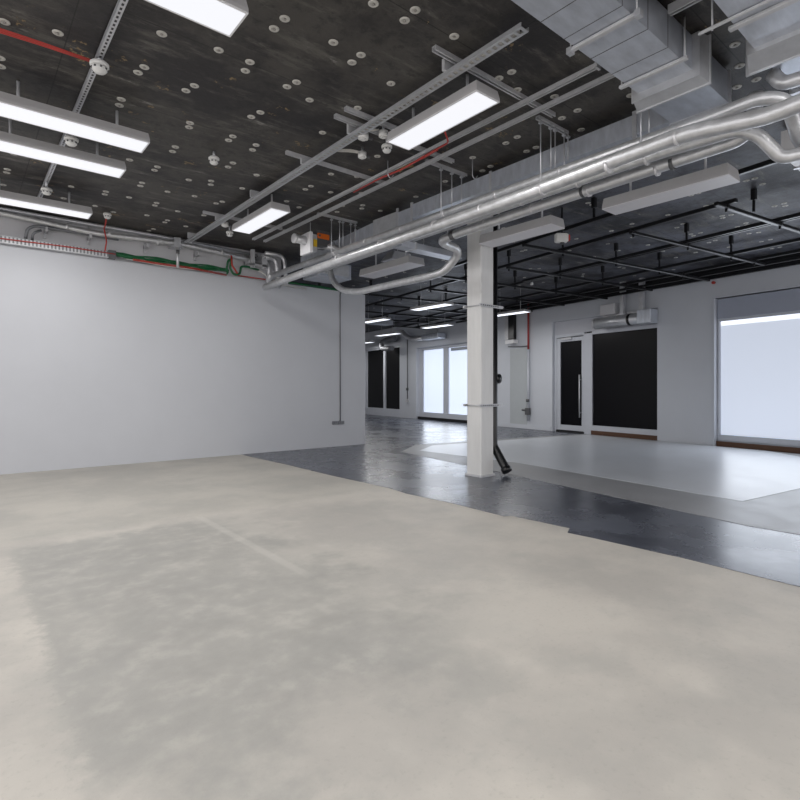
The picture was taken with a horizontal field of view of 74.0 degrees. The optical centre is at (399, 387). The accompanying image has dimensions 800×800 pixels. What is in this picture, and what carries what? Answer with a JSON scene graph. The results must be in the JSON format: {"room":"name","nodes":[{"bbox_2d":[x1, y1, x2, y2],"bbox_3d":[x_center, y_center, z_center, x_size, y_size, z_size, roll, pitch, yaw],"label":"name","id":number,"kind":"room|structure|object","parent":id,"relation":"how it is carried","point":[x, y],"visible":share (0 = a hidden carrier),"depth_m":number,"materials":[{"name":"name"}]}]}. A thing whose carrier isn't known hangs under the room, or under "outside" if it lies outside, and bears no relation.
{"room":"empty commercial space","nodes":[
{"label":"empty commercial space","id":0,"kind":"room"},
{"bbox_2d":[0,215,280,280],"bbox_3d":[-5.517,-2.255,7.546,8.350,0.530,0.100,0,0,-40],"label":"wall","id":1,"kind":"structure","parent":0,"point":[8,226],"depth_m":8.49,"materials":[{"name":"paint"}]},
{"bbox_2d":[0,207,260,268],"bbox_3d":[-5.161,-2.343,7.627,6.803,0.327,0.230,0,0,-40],"label":"conduit","id":2,"kind":"object","parent":1,"relation":"attached to","point":[21,215],"visible":0.95,"depth_m":8.21,"materials":[{"name":"metal"}]},
{"bbox_2d":[24,225,118,240],"bbox_3d":[-4.806,-2.205,7.825,1.201,0.234,0.103,0,0,-40],"label":"conduit","id":3,"kind":"object","parent":2,"relation":"attached to","point":[31,226],"visible":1,"depth_m":7.61,"materials":[{"name":"metal"}]},
{"bbox_2d":[168,237,182,267],"bbox_3d":[-3.697,-2.220,8.758,0.180,0.480,0.200,0,0,-40],"label":"clamp","id":4,"kind":"object","parent":2,"relation":"attached to","point":[177,241],"visible":1,"depth_m":8.69,"materials":[{"name":"metal"}]},
{"bbox_2d":[116,252,305,288],"bbox_3d":[-3.096,-2.122,9.239,3.363,0.399,0.133,0,0,-40],"label":"cable bundle","id":5,"kind":"object","parent":2,"relation":"hanging from","point":[149,259],"visible":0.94,"depth_m":8.89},
{"bbox_2d":[247,249,266,269],"bbox_3d":[-2.595,-2.320,9.654,0.300,0.320,0.230,0,0,-40],"label":"clamp","id":6,"kind":"object","parent":2,"relation":"attached to","point":[263,265],"visible":0.98,"depth_m":9.56,"materials":[{"name":"metal"}]},
{"bbox_2d":[264,255,279,278],"bbox_3d":[-2.356,-2.159,9.740,0.325,0.523,0.093,0,0,-32],"label":"tube bend","id":7,"kind":"object","parent":6,"relation":"attached to","point":[276,264],"visible":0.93,"depth_m":9.76,"materials":[{"name":"metal"}]},
{"bbox_2d":[264,251,287,284],"bbox_3d":[-2.258,-2.186,9.713,0.438,0.577,0.084,0,0,-34],"label":"tube bend","id":8,"kind":"object","parent":6,"relation":"attached to","point":[281,256],"visible":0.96,"depth_m":9.74,"materials":[{"name":"metal"}]},
{"bbox_2d":[0,244,364,474],"bbox_3d":[-4.753,-0.395,8.128,10.270,3.190,0.180,0,0,-40],"label":"wall","id":9,"kind":"structure","parent":0,"point":[104,362],"depth_m":8.70,"materials":[{"name":"white paint"}]},
{"bbox_2d":[0,235,115,259],"bbox_3d":[-6.079,-2.055,6.821,4.360,0.130,0.138,0,0,-40],"label":"cable tray","id":10,"kind":"object","parent":9,"relation":"attached to","point":[7,240],"depth_m":7.71,"materials":[{"name":"metal"}]},
{"bbox_2d":[288,282,337,290],"bbox_3d":[-1.590,-2.014,10.604,1.900,0.070,0.060,0,0,-40],"label":"cable","id":11,"kind":"object","parent":9,"relation":"on","point":[296,283],"visible":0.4,"depth_m":10.49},
{"bbox_2d":[340,292,340,420],"bbox_3d":[-1.220,-0.659,10.925,0.042,2.668,0.022,0,0,-40],"label":"conduit","id":12,"kind":"object","parent":9,"relation":"attached to","point":[340,292],"visible":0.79,"depth_m":10.91,"materials":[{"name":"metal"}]},
{"bbox_2d":[0,414,799,799],"bbox_3d":[-0.402,1.270,11.364,21.100,0.159,27.200,0,0,-40],"label":"floor","id":13,"kind":"structure","parent":0,"point":[232,627],"depth_m":2.71,"materials":[{"name":"beige concrete"}]},
{"bbox_2d":[465,215,494,477],"bbox_3d":[1.098,-0.661,7.280,0.290,3.717,0.290,0,0,-40],"label":"structural column","id":14,"kind":"structure","parent":13,"relation":"on","point":[479,257],"depth_m":7.18,"materials":[{"name":"paint"}]},
{"bbox_2d":[463,404,502,406],"bbox_3d":[1.144,0.235,7.319,0.471,0.036,0.340,0,0,-40],"label":"bracket","id":15,"kind":"object","parent":14,"relation":"attached to","point":[479,405],"visible":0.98,"depth_m":7.18,"materials":[{"name":"metal"}]},
{"bbox_2d":[463,303,503,308],"bbox_3d":[1.144,-1.110,7.319,0.471,0.036,0.340,0,0,-40],"label":"bracket","id":16,"kind":"object","parent":14,"relation":"attached to","point":[480,304],"visible":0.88,"depth_m":7.21,"materials":[{"name":"metal"}]},
{"bbox_2d":[493,214,511,475],"bbox_3d":[1.393,-0.660,7.327,0.170,3.720,0.362,0,0,-40],"label":"drainpipe","id":17,"kind":"object","parent":13,"relation":"on","point":[497,378],"visible":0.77,"depth_m":7.34,"materials":[{"name":"black plastic"}]},
{"bbox_2d":[501,465,511,473],"bbox_3d":[1.449,1.113,7.233,0.136,0.133,0.147,0,0,-40],"label":"socket","id":18,"kind":"object","parent":17,"relation":"attached to","point":[505,469],"depth_m":7.19,"materials":[{"name":"black plastic"}]},
{"bbox_2d":[0,0,799,332],"bbox_3d":[-0.402,-2.620,11.364,21.100,0.200,27.200,0,0,-40],"label":"ceiling","id":19,"kind":"structure","parent":0,"point":[156,104],"depth_m":5.00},
{"bbox_2d":[0,28,89,61],"bbox_3d":[-2.859,-2.453,3.570,1.366,0.045,0.078,0,0,-36],"label":"cable","id":20,"kind":"object","parent":19,"relation":"attached to","point":[2,31],"visible":0.95,"depth_m":3.79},
{"bbox_2d":[0,190,92,218],"bbox_3d":[-4.529,-2.385,6.598,1.200,0.270,0.280,0,0,-40],"label":"ceiling light","id":21,"kind":"object","parent":19,"relation":"hanging from","point":[6,197],"visible":1,"depth_m":6.61,"materials":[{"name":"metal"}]},
{"bbox_2d":[41,182,52,194],"bbox_3d":[-4.244,-2.420,6.380,0.120,0.200,0.120,0,0,-40],"label":"smoke detector","id":22,"kind":"object","parent":19,"relation":"attached to","point":[46,190],"visible":0.99,"depth_m":6.35,"materials":[{"name":"white plastic"}]},
{"bbox_2d":[0,119,125,177],"bbox_3d":[-3.380,-2.385,5.213,1.200,0.270,0.280,0,0,-40],"label":"ceiling light","id":23,"kind":"object","parent":19,"relation":"hanging from","point":[10,143],"visible":0.97,"depth_m":5.19,"materials":[{"name":"metal"}]},
{"bbox_2d":[0,141,123,177],"bbox_3d":[-3.380,-2.254,5.213,1.176,0.006,0.256,0,0,-40],"label":"diffuser","id":24,"kind":"object","parent":23,"relation":"attached to","point":[20,148],"depth_m":5.21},
{"bbox_2d":[64,135,78,146],"bbox_3d":[-3.082,-2.395,4.980,0.120,0.250,0.120,0,0,-40],"label":"smoke detector","id":25,"kind":"object","parent":19,"relation":"attached to","point":[70,140],"visible":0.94,"depth_m":4.95,"materials":[{"name":"white plastic"}]},
{"bbox_2d":[0,80,149,152],"bbox_3d":[-2.854,-2.385,4.597,1.220,0.270,0.280,0,0,-40],"label":"ceiling light","id":26,"kind":"object","parent":19,"relation":"hanging from","point":[14,107],"visible":1,"depth_m":4.55,"materials":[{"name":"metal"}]},
{"bbox_2d":[0,102,147,151],"bbox_3d":[-2.854,-2.254,4.597,1.196,0.006,0.256,0,0,-40],"label":"diffuser","id":27,"kind":"object","parent":26,"relation":"attached to","point":[16,111],"depth_m":4.57,"materials":[{"name":"plastic"}]},
{"bbox_2d":[37,0,128,197],"bbox_3d":[-2.603,-2.484,4.403,0.040,0.042,7.100,0,0,-40],"label":"strut","id":28,"kind":"object","parent":19,"relation":"attached to","point":[120,6],"visible":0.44,"depth_m":3.96,"materials":[{"name":"metal"}]},
{"bbox_2d":[89,58,108,74],"bbox_3d":[-2.251,-2.440,3.980,0.130,0.160,0.130,0,0,-40],"label":"smoke detector","id":29,"kind":"object","parent":19,"relation":"attached to","point":[99,66],"visible":0.99,"depth_m":3.94,"materials":[{"name":"white plastic"}]},
{"bbox_2d":[145,0,248,36],"bbox_3d":[-1.477,-2.385,2.907,1.240,0.270,0.280,0,0,-40],"label":"ceiling light","id":30,"kind":"object","parent":19,"relation":"hanging from","point":[224,17],"visible":1,"depth_m":3.18,"materials":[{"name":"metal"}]},
{"bbox_2d":[208,151,218,164],"bbox_3d":[-1.982,-2.450,5.659,0.110,0.140,0.110,0,0,-40],"label":"smoke detector","id":31,"kind":"object","parent":19,"relation":"attached to","point":[213,160],"visible":1,"depth_m":5.63,"materials":[{"name":"white plastic"}]},
{"bbox_2d":[203,210,281,229],"bbox_3d":[-2.327,-2.502,7.946,1.230,0.036,0.041,0,0,-40],"label":"strut","id":32,"kind":"object","parent":19,"relation":"attached to","point":[204,212],"visible":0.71,"depth_m":7.78,"materials":[{"name":"metal"}]},
{"bbox_2d":[232,194,289,233],"bbox_3d":[-1.906,-2.385,7.204,0.270,0.270,1.240,0,0,-40],"label":"ceiling light","id":33,"kind":"object","parent":19,"relation":"hanging from","point":[272,211],"visible":1,"depth_m":7.06,"materials":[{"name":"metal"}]},
{"bbox_2d":[233,208,288,233],"bbox_3d":[-1.906,-2.254,7.204,0.246,0.006,1.216,0,0,-40],"label":"diffuser","id":34,"kind":"object","parent":33,"relation":"attached to","point":[266,216],"depth_m":7.14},
{"bbox_2d":[279,15,289,22],"bbox_3d":[-0.786,-2.514,3.624,0.071,0.013,0.072,0,0,-42],"label":"disc","id":35,"kind":"object","parent":19,"relation":"attached to","point":[284,18],"visible":1,"depth_m":3.62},
{"bbox_2d":[291,222,342,255],"bbox_3d":[-1.272,-2.270,8.119,0.801,0.500,0.382,0,0,-22],"label":"damper","id":36,"kind":"object","parent":19,"relation":"hanging from","point":[309,242],"visible":0.95,"depth_m":8.02,"materials":[{"name":"metal"}]},
{"bbox_2d":[303,264,350,283],"bbox_3d":[-1.364,-2.280,10.019,0.700,0.480,0.640,0,0,-40],"label":"duct","id":37,"kind":"object","parent":19,"relation":"hanging from","point":[342,273],"visible":0.46,"depth_m":9.90,"materials":[{"name":"metal"}]},
{"bbox_2d":[322,265,348,276],"bbox_3d":[-1.180,-2.180,9.782,0.560,0.200,0.040,0,0,-40],"label":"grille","id":38,"kind":"object","parent":37,"relation":"attached to","point":[342,271],"depth_m":9.84,"materials":[{"name":"metal"}]},
{"bbox_2d":[285,150,383,183],"bbox_3d":[-0.698,-2.502,6.062,1.330,0.036,0.041,0,0,-40],"label":"strut","id":39,"kind":"object","parent":19,"relation":"attached to","point":[287,152],"visible":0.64,"depth_m":6.01,"materials":[{"name":"metal"}]},
{"bbox_2d":[317,212,356,258],"bbox_3d":[-0.915,-2.185,7.834,0.680,0.670,0.056,0,0,-40],"label":"hanger","id":40,"kind":"object","parent":19,"relation":"hanging from","point":[332,217],"visible":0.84,"depth_m":7.83,"materials":[{"name":"metal"}]},
{"bbox_2d":[185,22,528,242],"bbox_3d":[-1.334,-2.460,6.171,0.130,0.120,6.800,0,0,-40],"label":"cable tray","id":41,"kind":"object","parent":19,"relation":"hanging from","point":[450,71],"visible":0.99,"depth_m":4.68,"materials":[{"name":"metal"}]},
{"bbox_2d":[337,149,357,152],"bbox_3d":[-0.558,-2.457,5.507,0.326,0.071,0.132,0,0,-34],"label":"cable","id":42,"kind":"object","parent":41,"relation":"on","point":[341,150],"visible":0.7,"depth_m":5.54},
{"bbox_2d":[358,146,369,159],"bbox_3d":[-0.375,-2.458,5.563,0.140,0.125,0.090,0,0,-40],"label":"junction box","id":43,"kind":"object","parent":19,"relation":"attached to","point":[362,154],"visible":1,"depth_m":5.52,"materials":[{"name":"white plastic"}]},
{"bbox_2d":[358,132,372,140],"bbox_3d":[-0.333,-2.447,5.105,0.160,0.145,0.095,0,0,-40],"label":"junction box","id":44,"kind":"object","parent":19,"relation":"hanging from","point":[365,137],"visible":0.77,"depth_m":5.07,"materials":[{"name":"white plastic"}]},
{"bbox_2d":[344,106,397,129],"bbox_3d":[-0.205,-2.502,4.990,0.740,0.036,0.041,0,0,-40],"label":"strut","id":45,"kind":"object","parent":19,"relation":"attached to","point":[347,109],"visible":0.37,"depth_m":4.88,"materials":[{"name":"metal"}]},
{"bbox_2d":[368,0,378,7],"bbox_3d":[-0.174,-2.514,3.482,0.071,0.013,0.072,0,0,-18],"label":"disc","id":46,"kind":"object","parent":19,"relation":"attached to","point":[372,3],"visible":1,"depth_m":3.48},
{"bbox_2d":[365,298,390,322],"bbox_3d":[-0.703,-2.210,15.078,0.280,0.620,1.100,0,0,-40],"label":"ceiling light","id":47,"kind":"object","parent":19,"relation":"hanging from","point":[382,318],"visible":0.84,"depth_m":14.93,"materials":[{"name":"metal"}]},
{"bbox_2d":[365,319,389,322],"bbox_3d":[-0.703,-1.904,15.078,0.256,0.006,1.076,0,0,-40],"label":"diffuser","id":48,"kind":"object","parent":47,"relation":"attached to","point":[367,320],"depth_m":15.00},
{"bbox_2d":[365,318,392,325],"bbox_3d":[-1.263,-2.260,16.237,2.400,0.520,0.400,0,0,-40],"label":"duct","id":49,"kind":"object","parent":19,"relation":"hanging from","point":[386,322],"visible":0.22,"depth_m":16.70,"materials":[{"name":"metal"}]},
{"bbox_2d":[379,127,387,138],"bbox_3d":[-0.140,-2.458,5.108,0.140,0.125,0.090,0,0,-40],"label":"junction box","id":50,"kind":"object","parent":19,"relation":"attached to","point":[383,132],"visible":0.81,"depth_m":5.06,"materials":[{"name":"white plastic"}]},
{"bbox_2d":[381,139,391,153],"bbox_3d":[-0.134,-2.450,5.374,0.110,0.140,0.110,0,0,-40],"label":"smoke detector","id":51,"kind":"object","parent":19,"relation":"attached to","point":[386,147],"visible":0.98,"depth_m":5.34,"materials":[{"name":"white plastic"}]},
{"bbox_2d":[379,327,396,350],"bbox_3d":[-0.520,-2.021,21.936,0.200,0.998,1.197,0,0,-31],"label":"duct bend","id":52,"kind":"object","parent":19,"relation":"hanging from","point":[382,347],"visible":0.98,"depth_m":21.79,"materials":[{"name":"metal"}]},
{"bbox_2d":[375,326,400,335],"bbox_3d":[-0.439,-2.210,19.002,0.280,0.620,1.200,0,0,-40],"label":"ceiling light","id":53,"kind":"object","parent":19,"relation":"hanging from","point":[389,333],"visible":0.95,"depth_m":18.88,"materials":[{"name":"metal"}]},
{"bbox_2d":[359,252,424,278],"bbox_3d":[-0.157,-2.210,8.643,0.320,0.620,1.300,0,0,-40],"label":"ceiling light","id":54,"kind":"object","parent":19,"relation":"hanging from","point":[408,262],"visible":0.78,"depth_m":8.48,"materials":[{"name":"metal"}]},
{"bbox_2d":[362,263,422,277],"bbox_3d":[-0.157,-1.904,8.643,0.296,0.006,1.276,0,0,-40],"label":"diffuser","id":55,"kind":"object","parent":54,"relation":"attached to","point":[396,267],"depth_m":8.59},
{"bbox_2d":[334,113,453,163],"bbox_3d":[-0.005,-2.502,5.376,1.540,0.036,0.041,0,0,-40],"label":"strut","id":56,"kind":"object","parent":19,"relation":"attached to","point":[338,117],"visible":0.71,"depth_m":5.05,"materials":[{"name":"metal"}]},
{"bbox_2d":[381,249,410,261],"bbox_3d":[-0.041,-2.340,9.129,0.500,0.360,0.300,0,0,-40],"label":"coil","id":57,"kind":"object","parent":19,"relation":"hanging from","point":[392,255],"visible":0.5,"depth_m":9.00,"materials":[{"name":"metal"}]},
{"bbox_2d":[399,17,409,23],"bbox_3d":[0.032,-2.514,3.640,0.072,0.013,0.071,0,0,-14],"label":"disc","id":58,"kind":"object","parent":19,"relation":"attached to","point":[404,20],"visible":1,"depth_m":3.63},
{"bbox_2d":[410,6,420,13],"bbox_3d":[0.101,-2.514,3.541,0.072,0.013,0.071,0,0,9],"label":"disc","id":59,"kind":"object","parent":19,"relation":"attached to","point":[415,9],"visible":1,"depth_m":3.53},
{"bbox_2d":[400,319,445,340],"bbox_3d":[0.811,-2.140,19.820,0.401,0.760,2.508,0,0,-33],"label":"duct","id":60,"kind":"object","parent":19,"relation":"hanging from","point":[438,335],"visible":0.98,"depth_m":19.37,"materials":[{"name":"metal"}]},
{"bbox_2d":[252,62,600,239],"bbox_3d":[-0.457,-2.451,6.405,0.060,0.042,6.160,0,0,-40],"label":"strut","id":61,"kind":"object","parent":19,"relation":"attached to","point":[595,66],"visible":0.86,"depth_m":5.11,"materials":[{"name":"metal"}]},
{"bbox_2d":[353,131,448,192],"bbox_3d":[-0.005,-2.430,5.826,0.191,0.074,1.822,0,0,-33],"label":"cable","id":62,"kind":"object","parent":61,"relation":"attached to","point":[446,143],"visible":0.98,"depth_m":5.68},
{"bbox_2d":[393,231,461,259],"bbox_3d":[0.381,-2.150,7.087,1.080,0.740,0.200,0,0,-40],"label":"ceiling light","id":63,"kind":"object","parent":19,"relation":"hanging from","point":[414,247],"visible":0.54,"depth_m":6.98,"materials":[{"name":"metal"}]},
{"bbox_2d":[410,301,453,310],"bbox_3d":[0.736,-2.210,12.530,0.280,0.620,1.220,0,0,-40],"label":"ceiling light","id":64,"kind":"object","parent":19,"relation":"hanging from","point":[444,303],"visible":0.94,"depth_m":12.39,"materials":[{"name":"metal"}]},
{"bbox_2d":[412,304,449,310],"bbox_3d":[0.736,-1.904,12.530,0.256,0.006,1.196,0,0,-40],"label":"diffuser","id":65,"kind":"object","parent":64,"relation":"attached to","point":[428,306],"depth_m":12.54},
{"bbox_2d":[420,323,453,328],"bbox_3d":[1.138,-2.210,16.476,0.280,0.620,1.200,0,0,-40],"label":"ceiling light","id":66,"kind":"object","parent":19,"relation":"hanging from","point":[441,324],"visible":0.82,"depth_m":16.40,"materials":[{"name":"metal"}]},
{"bbox_2d":[425,325,451,328],"bbox_3d":[1.138,-1.904,16.476,0.256,0.006,1.176,0,0,-40],"label":"diffuser","id":67,"kind":"object","parent":66,"relation":"attached to","point":[427,326],"depth_m":16.42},
{"bbox_2d":[263,72,614,242],"bbox_3d":[-0.258,-2.456,6.479,0.041,0.032,6.300,0,0,-40],"label":"strut","id":68,"kind":"object","parent":19,"relation":"attached to","point":[608,76],"visible":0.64,"depth_m":5.32,"materials":[{"name":"metal"}]},
{"bbox_2d":[386,74,499,149],"bbox_3d":[0.331,-2.385,4.525,0.270,0.270,1.100,0,0,-40],"label":"ceiling light","id":69,"kind":"object","parent":19,"relation":"hanging from","point":[476,97],"visible":1,"depth_m":4.40,"materials":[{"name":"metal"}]},
{"bbox_2d":[425,159,466,218],"bbox_3d":[0.538,-2.200,6.052,0.640,0.640,0.056,0,0,-40],"label":"hanger","id":70,"kind":"object","parent":19,"relation":"hanging from","point":[436,164],"visible":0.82,"depth_m":6.07,"materials":[{"name":"metal"}]},
{"bbox_2d":[301,109,670,265],"bbox_3d":[0.411,-2.295,7.035,0.420,0.330,6.300,0,0,-40],"label":"duct","id":71,"kind":"object","parent":19,"relation":"hanging from","point":[627,129],"visible":0.56,"depth_m":5.69,"materials":[{"name":"metal"}]},
{"bbox_2d":[432,45,555,117],"bbox_3d":[0.830,-2.502,4.393,1.510,0.036,0.041,0,0,-40],"label":"strut","id":72,"kind":"object","parent":19,"relation":"attached to","point":[436,49],"visible":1,"depth_m":4.30,"materials":[{"name":"metal"}]},
{"bbox_2d":[498,288,530,316],"bbox_3d":[2.829,-2.210,13.656,0.280,0.620,1.100,0,0,-40],"label":"ceiling light","id":73,"kind":"object","parent":19,"relation":"hanging from","point":[520,311],"visible":0.7,"depth_m":13.40,"materials":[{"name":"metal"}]},
{"bbox_2d":[498,311,527,315],"bbox_3d":[2.829,-1.904,13.656,0.256,0.006,1.076,0,0,-40],"label":"diffuser","id":74,"kind":"object","parent":73,"relation":"attached to","point":[505,313],"depth_m":13.56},
{"bbox_2d":[479,199,564,247],"bbox_3d":[1.503,-2.210,6.674,0.280,0.620,1.110,0,0,-40],"label":"ceiling light","id":75,"kind":"object","parent":19,"relation":"hanging from","point":[550,223],"visible":0.81,"depth_m":6.54,"materials":[{"name":"metal"}]},
{"bbox_2d":[482,225,562,246],"bbox_3d":[1.503,-1.904,6.674,0.256,0.006,1.086,0,0,-40],"label":"diffuser","id":76,"kind":"object","parent":75,"relation":"attached to","point":[535,230],"depth_m":6.62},
{"bbox_2d":[536,115,569,181],"bbox_3d":[1.463,-2.210,5.064,0.481,0.620,0.056,0,0,-40],"label":"hanger","id":77,"kind":"object","parent":19,"relation":"hanging from","point":[542,120],"visible":0.94,"depth_m":5.06,"materials":[{"name":"metal"}]},
{"bbox_2d":[272,91,799,277],"bbox_3d":[0.682,-1.888,6.446,0.703,0.398,8.452,0,0,-40],"label":"insulated pipe","id":78,"kind":"object","parent":77,"relation":"hanging from","point":[764,98],"visible":0.75,"depth_m":4.90,"materials":[{"name":"metal"}]},
{"bbox_2d":[266,272,281,288],"bbox_3d":[-2.325,-1.959,9.690,0.207,0.216,0.484,0,0,6],"label":"pipe elbow","id":79,"kind":"object","parent":78,"relation":"attached to","point":[269,277],"visible":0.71,"depth_m":9.53,"materials":[{"name":"metal"}]},
{"bbox_2d":[316,127,799,273],"bbox_3d":[0.967,-1.809,5.869,0.223,0.372,7.204,0,0,-41],"label":"insulated pipe","id":80,"kind":"object","parent":77,"relation":"hanging from","point":[760,137],"visible":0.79,"depth_m":4.25,"materials":[{"name":"metal"}]},
{"bbox_2d":[318,159,799,328],"bbox_3d":[1.317,-2.317,12.412,6.978,0.405,19.068,0,0,-32],"label":"grid","id":81,"kind":"object","parent":19,"relation":"hanging from","point":[779,222],"visible":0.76,"depth_m":9.57,"materials":[{"name":"metal"}]},
{"bbox_2d":[554,208,569,244],"bbox_3d":[2.268,-2.265,7.431,0.205,0.510,0.100,0,0,0],"label":"fire alarm","id":82,"kind":"object","parent":19,"relation":"hanging from","point":[561,238],"visible":0.94,"depth_m":7.39,"materials":[{"name":"white plastic"}]},
{"bbox_2d":[511,0,731,125],"bbox_3d":[0.992,-2.340,3.111,3.900,0.360,0.540,0,0,-40],"label":"duct","id":83,"kind":"object","parent":19,"relation":"hanging from","point":[673,72],"visible":0.94,"depth_m":3.60,"materials":[{"name":"metal"}]},
{"bbox_2d":[651,56,731,125],"bbox_3d":[2.251,-2.365,4.189,0.585,0.270,0.470,0,0,-40],"label":"outlet","id":84,"kind":"object","parent":83,"relation":"attached to","point":[717,94],"depth_m":4.18,"materials":[{"name":"metal"}]},
{"bbox_2d":[640,109,649,141],"bbox_3d":[2.017,-2.220,4.381,0.420,0.600,0.056,0,0,-40],"label":"hanger","id":85,"kind":"object","parent":19,"relation":"hanging from","point":[649,109],"visible":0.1,"depth_m":4.31,"materials":[{"name":"metal"}]},
{"bbox_2d":[602,158,739,214],"bbox_3d":[2.645,-2.210,5.283,0.280,0.620,1.210,0,0,-40],"label":"ceiling light","id":86,"kind":"object","parent":19,"relation":"hanging from","point":[725,174],"visible":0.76,"depth_m":5.16,"materials":[{"name":"metal"}]},
{"bbox_2d":[604,175,736,213],"bbox_3d":[2.645,-1.904,5.283,0.256,0.006,1.186,0,0,-40],"label":"diffuser","id":87,"kind":"object","parent":86,"relation":"attached to","point":[711,182],"depth_m":5.20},
{"bbox_2d":[668,0,701,16],"bbox_3d":[1.844,-2.485,3.415,0.041,0.060,0.220,0,0,-40],"label":"strut","id":88,"kind":"object","parent":19,"relation":"attached to","point":[677,6],"visible":1,"depth_m":3.44,"materials":[{"name":"metal"}]},
{"bbox_2d":[698,0,799,95],"bbox_3d":[2.086,-2.345,2.889,2.900,0.350,0.980,0,0,-40],"label":"duct","id":89,"kind":"object","parent":19,"relation":"hanging from","point":[770,28],"visible":0.97,"depth_m":3.33,"materials":[{"name":"metal"}]},
{"bbox_2d":[765,68,799,89],"bbox_3d":[2.942,-2.174,3.456,0.100,0.180,0.962,0,0,-41],"label":"insulated pipe","id":90,"kind":"object","parent":89,"relation":"attached to","point":[776,77],"visible":1,"depth_m":3.71,"materials":[{"name":"metal"}]},
{"bbox_2d":[772,57,799,95],"bbox_3d":[2.939,-2.365,3.610,0.665,0.270,0.640,0,0,-40],"label":"outlet","id":91,"kind":"object","parent":89,"relation":"attached to","point":[792,66],"depth_m":3.74,"materials":[{"name":"metal"}]},
{"bbox_2d":[781,130,799,170],"bbox_3d":[4.422,-2.375,5.101,1.080,0.250,1.040,0,0,-40],"label":"duct","id":92,"kind":"object","parent":19,"relation":"hanging from","point":[786,143],"visible":0.38,"depth_m":5.12,"materials":[{"name":"metal"}]},
{"bbox_2d":[262,93,799,290],"bbox_3d":[0.318,-1.838,6.145,0.121,0.231,8.453,0,0,-40],"label":"insulated pipe","id":93,"kind":"object","parent":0,"point":[789,107],"visible":1,"depth_m":4.51,"materials":[{"name":"metal"}]},
{"bbox_2d":[327,90,762,294],"bbox_3d":[0.704,-1.923,6.809,0.519,0.793,6.926,0,0,-33],"label":"insulated pipe","id":94,"kind":"object","parent":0,"point":[655,168],"visible":0.77,"depth_m":5.40,"materials":[{"name":"metal"}]},
{"bbox_2d":[365,265,799,445],"bbox_3d":[4.279,-0.660,15.024,0.450,3.720,26.400,0,0,-31],"label":"wall","id":95,"kind":"structure","parent":0,"point":[684,325],"depth_m":11.93,"materials":[{"name":"paint"}]},
{"bbox_2d":[365,345,399,416],"bbox_3d":[-0.733,-0.275,23.078,0.140,2.950,3.130,0,0,-31],"label":"window","id":96,"kind":"structure","parent":95,"relation":"in","point":[382,368],"depth_m":23.13,"materials":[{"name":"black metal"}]},
{"bbox_2d":[368,350,382,407],"bbox_3d":[-1.064,-0.400,23.654,0.010,2.560,1.540,0,0,-31],"label":"blind","id":97,"kind":"object","parent":96,"relation":"attached to","point":[375,357],"depth_m":23.69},
{"bbox_2d":[386,347,399,408],"bbox_3d":[-0.267,-0.400,22.337,0.010,2.560,1.220,0,0,-31],"label":"blind","id":98,"kind":"object","parent":96,"relation":"attached to","point":[392,357],"depth_m":22.34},
{"bbox_2d":[406,340,408,402],"bbox_3d":[0.286,-0.710,21.116,0.070,2.580,0.160,0,0,-31],"label":"conduit","id":99,"kind":"object","parent":95,"relation":"attached to","point":[407,399],"visible":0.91,"depth_m":21.11,"materials":[{"name":"metal"}]},
{"bbox_2d":[418,343,466,422],"bbox_3d":[1.644,-0.176,19.192,0.220,2.747,3.460,0,0,-31],"label":"window","id":100,"kind":"structure","parent":95,"relation":"in","point":[442,369],"depth_m":19.30,"materials":[{"name":"glass"}]},
{"bbox_2d":[505,314,517,344],"bbox_3d":[3.313,-1.770,15.995,0.272,0.900,0.523,0,0,-40],"label":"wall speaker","id":101,"kind":"object","parent":95,"relation":"attached to","point":[510,320],"visible":0.84,"depth_m":15.93,"materials":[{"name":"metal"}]},
{"bbox_2d":[505,339,517,344],"bbox_3d":[3.346,-1.380,15.938,0.200,0.120,0.370,0,0,-31],"label":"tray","id":102,"kind":"object","parent":101,"relation":"on","point":[508,341],"depth_m":15.83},
{"bbox_2d":[510,348,526,424],"bbox_3d":[3.526,-0.055,15.819,0.013,2.250,0.700,0,0,-31],"label":"door","id":103,"kind":"structure","parent":95,"relation":"in","point":[518,357],"depth_m":15.81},
{"bbox_2d":[508,303,530,420],"bbox_3d":[3.489,-0.785,15.713,0.126,3.470,0.901,0,0,-33],"label":"riser pipe","id":104,"kind":"object","parent":95,"relation":"attached to","point":[527,410],"visible":0.95,"depth_m":15.38,"materials":[{"name":"metal"}]},
{"bbox_2d":[498,422,550,430],"bbox_3d":[3.302,1.131,16.186,0.018,0.121,3.400,0,0,-31],"label":"baseboard","id":105,"kind":"structure","parent":95,"relation":"attached to","point":[536,427],"depth_m":15.55,"materials":[{"name":"paint"}]},
{"bbox_2d":[555,308,656,440],"bbox_3d":[5.125,-0.310,13.426,0.140,3.020,3.110,0,0,-31],"label":"window","id":106,"kind":"structure","parent":95,"relation":"in","point":[620,363],"depth_m":13.02,"materials":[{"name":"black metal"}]},
{"bbox_2d":[555,332,586,433],"bbox_3d":[4.564,-0.130,14.314,0.178,2.660,1.010,0,0,-31],"label":"door","id":107,"kind":"structure","parent":106,"relation":"attached to","point":[569,352],"depth_m":14.33,"materials":[{"name":"glass"}]},
{"bbox_2d":[591,278,657,329],"bbox_3d":[5.299,-1.989,12.602,0.320,1.062,1.602,0,0,-31],"label":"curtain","id":108,"kind":"object","parent":95,"relation":"attached to","point":[611,317],"visible":1,"depth_m":12.56,"materials":[{"name":"metal"}]},
{"bbox_2d":[498,253,799,310],"bbox_3d":[6.646,-2.410,10.670,0.012,0.220,16.500,0,0,-31],"label":"trim","id":109,"kind":"structure","parent":95,"relation":"attached to","point":[794,254],"depth_m":11.54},
{"bbox_2d":[712,284,799,453],"bbox_3d":[7.484,-0.340,9.424,0.190,3.080,3.700,0,0,-31],"label":"window","id":110,"kind":"structure","parent":95,"relation":"in","point":[756,337],"depth_m":10.36,"materials":[{"name":"glass"}]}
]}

